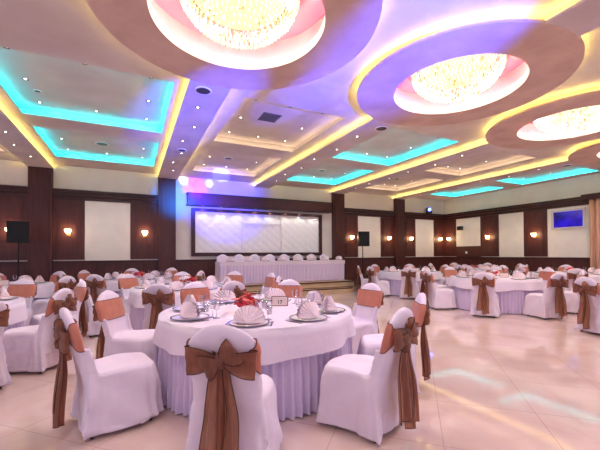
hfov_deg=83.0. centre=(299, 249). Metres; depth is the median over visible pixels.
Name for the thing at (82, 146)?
ceiling
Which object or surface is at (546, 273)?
banquet chair
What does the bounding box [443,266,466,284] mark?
banquet chair
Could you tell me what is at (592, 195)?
trim
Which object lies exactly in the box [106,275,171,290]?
tablecloth
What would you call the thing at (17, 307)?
tablecloth
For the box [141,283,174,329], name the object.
banquet chair
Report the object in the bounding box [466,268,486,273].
tablecloth
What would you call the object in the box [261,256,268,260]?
folded napkin
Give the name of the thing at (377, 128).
grille
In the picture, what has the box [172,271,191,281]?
banquet chair
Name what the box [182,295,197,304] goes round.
folded napkin
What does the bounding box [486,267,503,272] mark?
banquet chair
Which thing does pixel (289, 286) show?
banquet chair
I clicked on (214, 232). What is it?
framed panel
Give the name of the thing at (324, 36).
ceiling
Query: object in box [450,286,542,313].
table skirt
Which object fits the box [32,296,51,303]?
round table
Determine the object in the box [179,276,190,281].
folded napkin
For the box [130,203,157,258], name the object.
wall panel
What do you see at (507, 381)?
floor
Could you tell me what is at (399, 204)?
column
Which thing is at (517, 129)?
ceiling
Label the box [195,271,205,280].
banquet chair
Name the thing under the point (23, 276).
folded napkin
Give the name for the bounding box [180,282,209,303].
banquet chair
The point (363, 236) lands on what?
grille
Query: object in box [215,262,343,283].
head table
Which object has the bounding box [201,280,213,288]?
folded napkin
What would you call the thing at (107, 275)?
folded napkin
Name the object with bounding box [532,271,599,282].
tablecloth
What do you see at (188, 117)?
ceiling beam
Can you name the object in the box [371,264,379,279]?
banquet chair
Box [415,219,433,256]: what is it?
wall panel
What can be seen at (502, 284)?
tablecloth
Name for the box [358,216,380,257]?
wall panel
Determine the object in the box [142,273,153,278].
folded napkin
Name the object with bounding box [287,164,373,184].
ceiling
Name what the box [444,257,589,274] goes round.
trim
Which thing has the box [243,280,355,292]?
stage platform
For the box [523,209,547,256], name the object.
wall panel
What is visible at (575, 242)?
wall panel
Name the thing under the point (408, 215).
trim
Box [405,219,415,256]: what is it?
trim
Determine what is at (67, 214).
wall panel
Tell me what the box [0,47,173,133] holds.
ceiling
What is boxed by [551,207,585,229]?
wall screen
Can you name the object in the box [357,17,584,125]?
ceiling
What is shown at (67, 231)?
wall sconce
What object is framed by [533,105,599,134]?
chandelier
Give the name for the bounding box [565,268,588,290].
banquet chair
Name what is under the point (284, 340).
tablecloth
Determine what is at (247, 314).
folded napkin
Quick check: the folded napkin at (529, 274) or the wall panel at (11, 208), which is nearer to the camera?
the folded napkin at (529, 274)
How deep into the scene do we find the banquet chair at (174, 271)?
10.83 m
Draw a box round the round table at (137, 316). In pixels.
[130,304,144,329]
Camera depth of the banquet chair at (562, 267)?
11.81 m
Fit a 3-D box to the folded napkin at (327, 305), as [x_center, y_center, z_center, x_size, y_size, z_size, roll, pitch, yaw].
[0.305,0.567,3.661,0.186,0.143,0.280,0,-1,10]
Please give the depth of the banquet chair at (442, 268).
12.64 m
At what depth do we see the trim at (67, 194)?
10.67 m
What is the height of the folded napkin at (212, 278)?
0.143 m
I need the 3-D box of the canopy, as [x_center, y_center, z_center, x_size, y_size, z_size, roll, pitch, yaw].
[-1.318,-1.762,12.996,5.790,0.420,0.350,0,-1,-26]
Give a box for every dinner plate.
[0,297,18,300]
[170,313,209,320]
[172,305,205,309]
[210,300,237,303]
[228,319,269,326]
[289,314,327,320]
[319,307,344,312]
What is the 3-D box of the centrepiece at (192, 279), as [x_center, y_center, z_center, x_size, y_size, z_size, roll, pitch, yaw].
[-2.222,0.614,6.608,0.380,0.194,0.368,0,-1,-26]
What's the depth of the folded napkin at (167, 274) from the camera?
8.87 m
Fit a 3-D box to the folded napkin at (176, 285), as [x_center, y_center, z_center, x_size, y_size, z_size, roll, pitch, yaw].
[-2.118,0.609,5.841,0.280,0.143,0.186,0,-1,11]
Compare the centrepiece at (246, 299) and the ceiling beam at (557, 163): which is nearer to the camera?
the centrepiece at (246, 299)
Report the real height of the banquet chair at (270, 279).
0.979 m
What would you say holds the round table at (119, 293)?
on the floor
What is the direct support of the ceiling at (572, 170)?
attached to the ceiling at (69, 30)
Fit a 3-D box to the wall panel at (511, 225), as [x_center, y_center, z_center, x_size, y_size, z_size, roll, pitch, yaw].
[8.962,-0.626,14.398,0.020,1.860,1.050,0,-1,-26]
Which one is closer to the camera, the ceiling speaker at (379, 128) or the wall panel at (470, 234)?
the ceiling speaker at (379, 128)
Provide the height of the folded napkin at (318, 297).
0.143 m
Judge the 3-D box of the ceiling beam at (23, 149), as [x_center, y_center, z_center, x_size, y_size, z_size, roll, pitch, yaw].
[-4.264,-2.603,3.163,0.620,0.148,15.380,0,-1,-26]
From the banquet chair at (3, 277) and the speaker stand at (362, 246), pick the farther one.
the speaker stand at (362, 246)
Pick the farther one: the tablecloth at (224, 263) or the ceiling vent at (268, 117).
the tablecloth at (224, 263)
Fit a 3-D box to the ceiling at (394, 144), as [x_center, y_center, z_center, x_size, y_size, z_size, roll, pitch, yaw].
[2.394,-2.740,8.974,2.470,0.209,2.840,0,-1,-26]
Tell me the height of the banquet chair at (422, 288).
0.979 m
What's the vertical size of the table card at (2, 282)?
0.118 m
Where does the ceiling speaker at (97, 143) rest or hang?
attached to the ceiling at (82, 146)
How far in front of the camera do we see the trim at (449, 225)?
17.12 m
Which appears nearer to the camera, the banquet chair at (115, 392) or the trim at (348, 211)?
the banquet chair at (115, 392)
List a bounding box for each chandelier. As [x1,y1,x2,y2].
[180,0,299,49]
[411,54,506,103]
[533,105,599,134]
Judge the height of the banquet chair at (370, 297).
0.979 m
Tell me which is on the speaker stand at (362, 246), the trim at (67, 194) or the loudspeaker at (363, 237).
the loudspeaker at (363, 237)
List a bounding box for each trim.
[0,185,27,196]
[0,261,26,281]
[52,188,157,204]
[52,260,157,282]
[176,258,332,277]
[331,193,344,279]
[345,208,395,217]
[345,215,357,256]
[345,257,394,285]
[380,217,393,256]
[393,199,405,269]
[405,212,443,220]
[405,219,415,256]
[405,257,443,270]
[433,220,443,255]
[444,197,588,220]
[444,219,455,255]
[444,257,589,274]
[456,246,480,256]
[480,215,498,255]
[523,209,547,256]
[581,192,599,199]
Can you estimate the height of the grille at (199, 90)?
0.002 m
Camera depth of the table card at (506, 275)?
8.63 m
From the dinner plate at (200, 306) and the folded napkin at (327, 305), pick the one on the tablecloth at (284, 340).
the dinner plate at (200, 306)
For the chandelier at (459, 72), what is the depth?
5.20 m
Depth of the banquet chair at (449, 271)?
10.36 m
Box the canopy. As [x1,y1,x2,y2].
[186,192,332,213]
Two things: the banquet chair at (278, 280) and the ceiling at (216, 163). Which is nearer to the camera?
the banquet chair at (278, 280)
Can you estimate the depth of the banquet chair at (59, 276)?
7.91 m
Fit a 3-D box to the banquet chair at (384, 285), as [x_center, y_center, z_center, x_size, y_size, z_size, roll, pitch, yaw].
[2.582,1.025,11.212,0.783,0.979,0.604,0,-1,-25]
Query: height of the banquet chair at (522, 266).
0.979 m
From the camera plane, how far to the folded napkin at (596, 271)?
9.54 m
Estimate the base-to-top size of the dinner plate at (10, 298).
0.022 m
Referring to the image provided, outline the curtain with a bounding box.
[589,198,599,268]
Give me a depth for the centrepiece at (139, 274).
9.04 m
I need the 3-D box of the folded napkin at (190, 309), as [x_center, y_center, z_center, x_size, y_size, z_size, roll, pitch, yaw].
[-1.060,0.569,3.273,0.280,0.143,0.186,-1,-1,41]
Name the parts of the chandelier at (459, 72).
ceiling plate, lamp shade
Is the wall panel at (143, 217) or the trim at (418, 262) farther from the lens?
the trim at (418, 262)
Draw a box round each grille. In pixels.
[196,88,209,93]
[359,232,368,244]
[376,127,386,130]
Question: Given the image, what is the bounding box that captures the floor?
[0,285,599,449]
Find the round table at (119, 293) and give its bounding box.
[113,291,121,297]
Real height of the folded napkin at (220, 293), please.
0.143 m
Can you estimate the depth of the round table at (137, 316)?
5.82 m
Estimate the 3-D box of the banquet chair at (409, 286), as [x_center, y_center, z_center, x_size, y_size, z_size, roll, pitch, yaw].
[3.410,1.012,10.525,0.604,0.979,0.783,-1,-1,23]
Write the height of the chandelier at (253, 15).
0.597 m
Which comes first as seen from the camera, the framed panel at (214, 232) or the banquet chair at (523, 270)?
the banquet chair at (523, 270)
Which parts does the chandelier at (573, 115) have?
lamp shade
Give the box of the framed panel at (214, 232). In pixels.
[191,208,321,255]
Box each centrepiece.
[134,271,144,277]
[179,277,195,285]
[232,291,263,306]
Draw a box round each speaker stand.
[17,243,18,279]
[355,246,367,285]
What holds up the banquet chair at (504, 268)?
on the floor
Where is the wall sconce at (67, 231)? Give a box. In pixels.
[64,229,70,235]
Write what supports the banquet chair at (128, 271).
on the floor
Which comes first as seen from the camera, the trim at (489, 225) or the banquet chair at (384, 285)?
the banquet chair at (384, 285)
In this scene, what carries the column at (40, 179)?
attached to the wall at (15, 173)
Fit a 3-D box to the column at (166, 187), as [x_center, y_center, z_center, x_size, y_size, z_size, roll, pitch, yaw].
[-4.503,-0.430,11.493,0.610,3.970,0.180,0,-1,-26]
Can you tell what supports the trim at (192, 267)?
attached to the wall at (15, 173)
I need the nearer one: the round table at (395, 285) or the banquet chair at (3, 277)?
the banquet chair at (3, 277)
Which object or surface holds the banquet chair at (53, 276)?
on the floor
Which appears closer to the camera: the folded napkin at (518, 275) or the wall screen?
the folded napkin at (518, 275)
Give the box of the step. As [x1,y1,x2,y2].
[246,287,352,295]
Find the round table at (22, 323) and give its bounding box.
[4,320,24,331]
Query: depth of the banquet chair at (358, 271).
11.95 m
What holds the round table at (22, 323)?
on the floor
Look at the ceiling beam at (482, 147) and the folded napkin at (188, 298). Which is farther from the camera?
the ceiling beam at (482, 147)
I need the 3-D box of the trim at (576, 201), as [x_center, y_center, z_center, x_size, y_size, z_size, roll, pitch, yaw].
[8.745,-1.701,14.670,0.170,0.300,6.280,0,-1,-26]
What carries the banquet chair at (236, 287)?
on the floor
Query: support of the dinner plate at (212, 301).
on the tablecloth at (284, 340)
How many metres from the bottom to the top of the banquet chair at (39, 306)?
0.979 m
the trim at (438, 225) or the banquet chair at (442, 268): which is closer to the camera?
the banquet chair at (442, 268)
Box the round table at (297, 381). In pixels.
[157,337,351,420]
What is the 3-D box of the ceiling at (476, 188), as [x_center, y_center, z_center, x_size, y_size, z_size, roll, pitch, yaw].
[7.175,-2.685,14.924,2.220,0.209,2.820,0,-1,-26]
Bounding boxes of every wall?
[0,160,443,261]
[444,173,599,256]
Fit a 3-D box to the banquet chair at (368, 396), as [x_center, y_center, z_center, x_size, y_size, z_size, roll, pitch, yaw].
[0.559,0.924,2.755,0.783,0.979,0.604,-1,-1,40]
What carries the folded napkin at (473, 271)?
on the dinner plate
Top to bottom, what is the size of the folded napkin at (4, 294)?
0.143 m
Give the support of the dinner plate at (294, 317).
on the tablecloth at (284, 340)
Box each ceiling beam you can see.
[0,109,53,168]
[157,80,230,179]
[254,117,396,187]
[330,140,501,193]
[393,157,576,199]
[544,0,599,36]
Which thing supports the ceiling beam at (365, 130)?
attached to the ceiling at (69, 30)
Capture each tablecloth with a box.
[1,281,54,297]
[2,296,27,324]
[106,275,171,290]
[128,282,222,307]
[152,297,355,364]
[215,260,344,265]
[379,270,442,280]
[448,275,544,291]
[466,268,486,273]
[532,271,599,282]
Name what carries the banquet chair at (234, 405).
on the floor
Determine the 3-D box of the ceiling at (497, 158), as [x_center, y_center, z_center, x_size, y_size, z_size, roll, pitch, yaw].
[5.419,-2.735,10.472,2.120,0.209,2.840,0,-1,-26]
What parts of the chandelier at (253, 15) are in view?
lamp shade, ceiling plate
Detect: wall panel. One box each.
[0,196,27,260]
[53,199,84,259]
[85,201,129,260]
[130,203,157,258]
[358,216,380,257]
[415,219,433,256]
[456,217,479,246]
[499,212,523,256]
[547,205,589,256]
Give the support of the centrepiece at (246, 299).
on the tablecloth at (284, 340)
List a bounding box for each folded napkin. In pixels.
[0,288,9,298]
[19,275,32,279]
[34,276,43,281]
[104,273,111,278]
[140,279,149,287]
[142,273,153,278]
[151,271,159,275]
[155,277,164,283]
[164,272,170,277]
[169,281,183,289]
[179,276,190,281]
[180,301,199,317]
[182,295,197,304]
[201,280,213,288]
[206,276,216,281]
[213,289,235,301]
[227,257,234,260]
[233,305,264,323]
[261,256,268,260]
[264,288,284,299]
[296,301,319,318]
[306,290,322,302]
[320,296,336,310]
[460,271,467,276]
[468,270,476,274]
[512,272,525,278]
[526,272,534,277]
[593,269,599,273]
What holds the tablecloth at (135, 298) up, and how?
on the round table at (137, 316)
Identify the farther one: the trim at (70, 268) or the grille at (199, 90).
the trim at (70, 268)
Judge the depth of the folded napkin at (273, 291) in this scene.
4.51 m
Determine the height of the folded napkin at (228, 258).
0.143 m
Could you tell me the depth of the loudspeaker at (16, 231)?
8.78 m
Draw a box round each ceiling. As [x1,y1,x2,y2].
[0,0,599,200]
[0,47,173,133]
[32,126,158,166]
[85,0,382,89]
[192,149,280,176]
[214,97,344,151]
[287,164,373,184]
[332,128,457,165]
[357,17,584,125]
[366,175,441,190]
[425,150,534,175]
[429,185,501,196]
[485,86,599,148]
[497,165,597,184]
[568,139,599,163]
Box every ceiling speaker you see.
[95,142,108,145]
[195,86,211,94]
[375,126,387,130]
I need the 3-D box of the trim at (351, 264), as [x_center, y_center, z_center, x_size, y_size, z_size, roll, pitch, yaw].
[3.177,0.956,15.325,2.860,1.220,0.090,0,-1,-26]
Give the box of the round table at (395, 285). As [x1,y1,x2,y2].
[380,278,440,295]
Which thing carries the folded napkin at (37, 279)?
on the dinner plate
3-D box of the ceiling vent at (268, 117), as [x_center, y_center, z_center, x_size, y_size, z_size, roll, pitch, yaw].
[-0.649,-2.811,7.223,0.400,0.019,0.420,0,-1,-26]
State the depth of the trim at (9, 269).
9.68 m
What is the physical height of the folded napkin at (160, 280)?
0.143 m
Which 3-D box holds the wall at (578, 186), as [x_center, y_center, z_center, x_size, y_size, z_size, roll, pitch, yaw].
[10.879,-0.834,10.719,0.150,4.600,15.530,0,-1,-26]
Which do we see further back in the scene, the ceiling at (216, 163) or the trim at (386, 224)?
the trim at (386, 224)
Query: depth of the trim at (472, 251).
16.19 m
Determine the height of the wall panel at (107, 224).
1.860 m
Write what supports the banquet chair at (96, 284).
on the floor
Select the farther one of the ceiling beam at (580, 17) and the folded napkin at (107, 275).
the folded napkin at (107, 275)
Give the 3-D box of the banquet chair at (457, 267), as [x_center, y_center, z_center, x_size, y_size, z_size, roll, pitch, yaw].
[5.938,1.024,12.397,0.783,0.979,0.604,0,-1,-45]
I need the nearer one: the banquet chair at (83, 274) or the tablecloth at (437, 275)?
the banquet chair at (83, 274)
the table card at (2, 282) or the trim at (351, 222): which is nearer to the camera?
the table card at (2, 282)
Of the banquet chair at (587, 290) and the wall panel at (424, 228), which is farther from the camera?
the wall panel at (424, 228)
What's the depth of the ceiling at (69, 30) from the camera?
5.66 m
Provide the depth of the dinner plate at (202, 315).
3.26 m
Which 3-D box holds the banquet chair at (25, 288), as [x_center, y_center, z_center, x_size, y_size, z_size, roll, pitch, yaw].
[-4.802,0.989,5.605,0.604,0.979,0.783,0,-1,-6]
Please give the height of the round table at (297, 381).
0.755 m
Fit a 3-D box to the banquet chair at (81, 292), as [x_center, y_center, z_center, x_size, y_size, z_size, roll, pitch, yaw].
[-3.718,0.979,5.240,0.604,0.979,0.783,-1,-1,41]
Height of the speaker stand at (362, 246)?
1.693 m
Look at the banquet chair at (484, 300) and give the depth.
7.23 m
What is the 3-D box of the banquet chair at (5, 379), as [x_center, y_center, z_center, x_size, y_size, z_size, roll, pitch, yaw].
[-3.339,0.953,3.429,0.783,0.979,0.604,-1,-1,27]
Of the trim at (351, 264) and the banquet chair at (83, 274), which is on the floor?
the banquet chair at (83, 274)
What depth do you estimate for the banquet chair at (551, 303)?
7.02 m
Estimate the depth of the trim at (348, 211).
15.28 m
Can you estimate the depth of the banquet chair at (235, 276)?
8.23 m
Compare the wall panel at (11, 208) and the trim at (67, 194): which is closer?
the wall panel at (11, 208)
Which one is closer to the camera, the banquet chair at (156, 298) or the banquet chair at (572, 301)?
the banquet chair at (156, 298)
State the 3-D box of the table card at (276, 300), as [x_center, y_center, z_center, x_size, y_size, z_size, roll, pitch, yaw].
[-0.242,0.610,4.067,0.196,0.118,0.056,0,-1,-2]
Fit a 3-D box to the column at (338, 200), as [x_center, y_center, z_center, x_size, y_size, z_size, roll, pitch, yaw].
[1.653,-0.421,14.542,0.630,3.970,0.180,0,-1,-26]
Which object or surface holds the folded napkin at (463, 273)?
on the dinner plate
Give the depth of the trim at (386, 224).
15.79 m
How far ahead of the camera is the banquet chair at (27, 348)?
3.97 m
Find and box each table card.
[0,280,8,285]
[271,296,287,305]
[500,273,508,277]
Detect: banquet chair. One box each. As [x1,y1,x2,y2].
[0,273,6,279]
[0,301,12,388]
[3,288,76,373]
[7,279,36,325]
[29,280,88,336]
[32,276,77,315]
[50,271,66,286]
[52,307,163,439]
[56,273,85,307]
[76,279,100,336]
[77,270,90,281]
[84,274,118,316]
[92,290,158,368]
[118,274,138,318]
[124,268,137,273]
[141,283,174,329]
[164,268,177,274]
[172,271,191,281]
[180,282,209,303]
[184,324,282,449]
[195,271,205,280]
[220,281,246,297]
[226,271,242,282]
[251,273,275,297]
[273,276,282,287]
[275,279,302,297]
[316,307,418,444]
[351,283,383,353]
[356,265,367,289]
[357,293,430,393]
[366,266,390,295]
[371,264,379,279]
[400,267,419,298]
[420,268,446,292]
[422,270,456,309]
[439,264,448,284]
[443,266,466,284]
[443,267,456,288]
[453,265,462,273]
[470,272,500,317]
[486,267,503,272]
[502,265,509,274]
[514,267,527,275]
[519,265,528,271]
[523,273,568,319]
[538,268,555,292]
[558,265,571,270]
[564,271,586,313]
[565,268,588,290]
[572,276,599,333]
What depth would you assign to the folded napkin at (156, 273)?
9.83 m
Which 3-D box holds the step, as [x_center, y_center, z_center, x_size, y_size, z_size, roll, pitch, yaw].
[-0.664,1.428,10.970,5.550,0.200,0.308,0,-1,-26]
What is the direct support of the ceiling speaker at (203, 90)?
attached to the ceiling beam at (188, 117)
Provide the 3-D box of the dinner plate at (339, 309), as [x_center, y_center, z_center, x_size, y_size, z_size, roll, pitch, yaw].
[0.306,0.650,3.660,0.368,0.022,0.368,0,-1,-26]
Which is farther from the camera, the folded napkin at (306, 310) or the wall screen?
the wall screen
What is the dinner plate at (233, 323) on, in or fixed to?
on the tablecloth at (284, 340)
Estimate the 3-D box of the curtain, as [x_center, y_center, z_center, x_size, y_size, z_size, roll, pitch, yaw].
[10.472,-0.188,11.042,0.171,3.280,1.688,0,-1,-26]
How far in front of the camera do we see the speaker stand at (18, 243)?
8.92 m
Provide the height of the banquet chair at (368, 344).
0.979 m
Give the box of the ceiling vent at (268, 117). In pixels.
[257,112,281,122]
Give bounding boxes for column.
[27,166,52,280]
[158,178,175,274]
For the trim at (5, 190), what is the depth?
9.68 m
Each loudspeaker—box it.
[6,221,28,242]
[357,231,369,245]
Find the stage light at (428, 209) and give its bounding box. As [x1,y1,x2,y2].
[426,207,431,213]
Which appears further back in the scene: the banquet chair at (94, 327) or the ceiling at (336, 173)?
the ceiling at (336, 173)
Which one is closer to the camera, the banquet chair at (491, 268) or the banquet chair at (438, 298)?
the banquet chair at (438, 298)
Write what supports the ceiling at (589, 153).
attached to the ceiling at (69, 30)
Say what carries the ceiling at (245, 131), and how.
attached to the ceiling at (69, 30)
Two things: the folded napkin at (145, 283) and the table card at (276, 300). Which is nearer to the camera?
the table card at (276, 300)
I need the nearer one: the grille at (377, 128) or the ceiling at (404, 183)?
the grille at (377, 128)
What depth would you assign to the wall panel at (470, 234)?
16.21 m
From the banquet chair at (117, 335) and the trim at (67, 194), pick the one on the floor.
the banquet chair at (117, 335)
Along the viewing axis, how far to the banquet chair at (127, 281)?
7.23 m
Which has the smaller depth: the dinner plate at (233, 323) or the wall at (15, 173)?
the dinner plate at (233, 323)
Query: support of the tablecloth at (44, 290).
on the round table at (34, 299)

